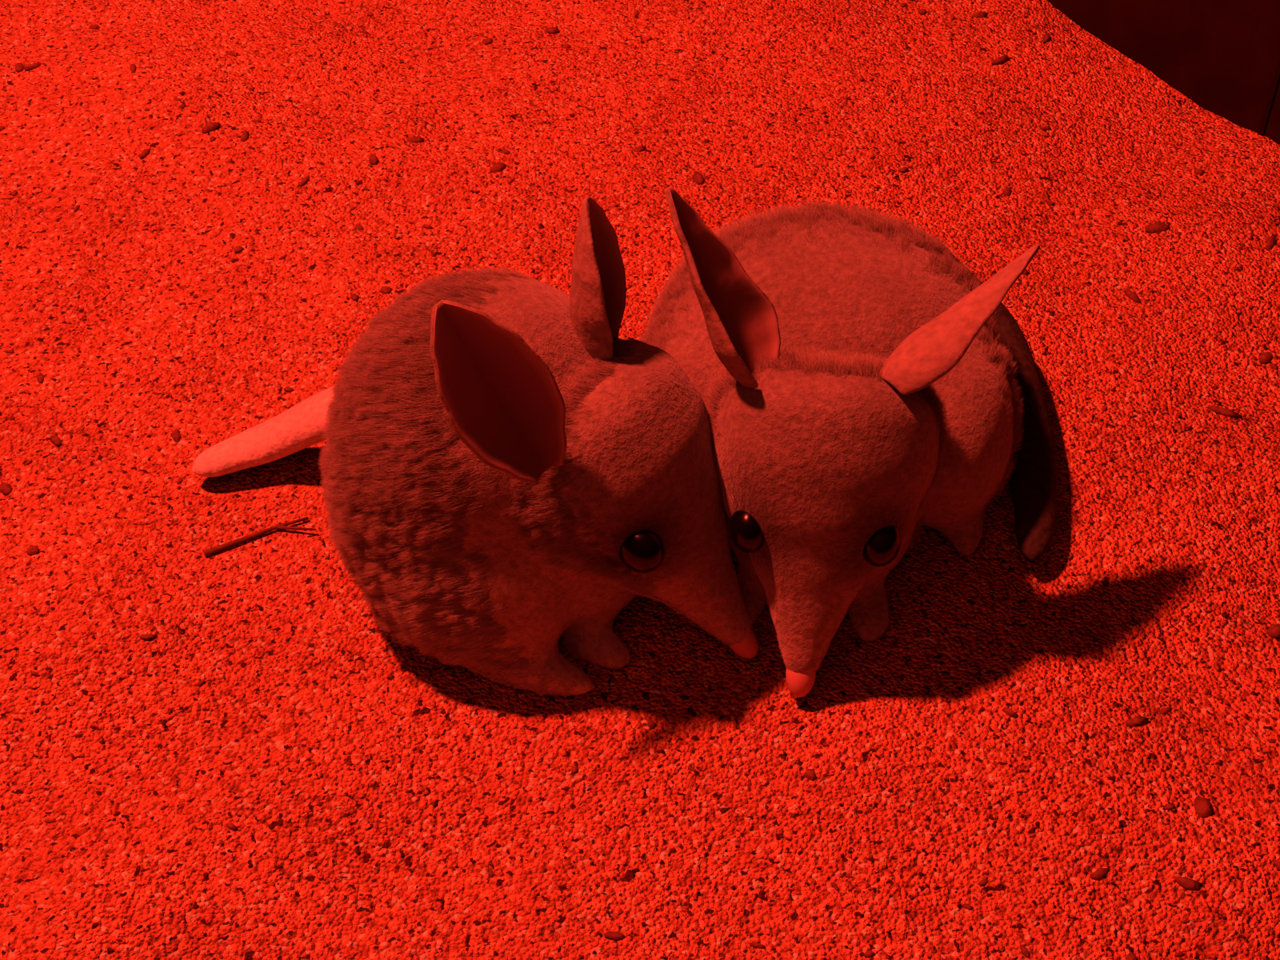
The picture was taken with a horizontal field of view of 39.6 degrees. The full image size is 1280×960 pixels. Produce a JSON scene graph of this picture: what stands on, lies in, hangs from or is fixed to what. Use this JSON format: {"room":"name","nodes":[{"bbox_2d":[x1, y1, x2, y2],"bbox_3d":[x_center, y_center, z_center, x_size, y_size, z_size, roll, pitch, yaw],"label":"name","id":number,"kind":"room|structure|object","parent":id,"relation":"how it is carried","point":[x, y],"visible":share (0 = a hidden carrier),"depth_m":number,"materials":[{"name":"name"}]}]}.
{"room":"nocturnal animal enclosure","nodes":[
{"label":"nocturnal animal enclosure","id":0,"kind":"room"},
{"bbox_2d":[0,0,1279,959],"bbox_3d":[0.050,-0.192,0.997,1.600,0.029,1.350,0,44,0],"label":"ground","id":1,"kind":"structure","parent":0,"point":[923,786],"depth_m":0.78,"materials":[{"name":"red sand"}]},
{"bbox_2d":[203,516,315,555],"bbox_3d":[-0.166,0.024,0.776,0.049,0.003,0.010,-12,45,-12],"label":"twig","id":2,"kind":"object","parent":1,"relation":"on","point":[283,526],"visible":1,"depth_m":0.78,"materials":[{"name":"brown wood"}]},
{"bbox_2d":[191,196,758,696],"bbox_3d":[-0.073,-0.030,0.709,0.272,0.192,0.136,16,46,16],"label":"bilby","id":3,"kind":"object","parent":1,"relation":"on","point":[507,471],"visible":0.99,"depth_m":0.67,"materials":[{"name":"fur"}]},
{"bbox_2d":[0,0,1279,959],"bbox_3d":[0.000,-0.088,0.892,0.999,0.022,0.849,0,44,0],"label":"pebbles","id":4,"kind":"object","parent":1,"relation":"on","point":[1203,808],"visible":0.94,"depth_m":0.86,"materials":[{"name":"brown stone"}]},
{"bbox_2d":[636,186,1057,697],"bbox_3d":[0.102,-0.064,0.738,0.208,0.192,0.207,-18,47,-18],"label":"bilby","id":5,"kind":"object","parent":1,"relation":"on","point":[860,386],"visible":0.92,"depth_m":0.69,"materials":[{"name":"fur"}]},
{"bbox_2d":[1047,0,1279,144],"bbox_3d":[0.334,-0.871,0.478,0.080,1.900,6.198,-26,50,-24],"label":"wall","id":6,"kind":"structure","parent":0,"point":[1222,55],"depth_m":1.01,"materials":[{"name":"black"}]},
{"bbox_2d":[1257,56,1279,135],"bbox_3d":[0.350,-0.824,0.394,0.002,1.850,0.003,-26,50,-24],"label":"trim","id":7,"kind":"structure","parent":6,"relation":"attached to","point":[1276,78],"depth_m":0.98,"materials":[{"name":"black"}]}
]}

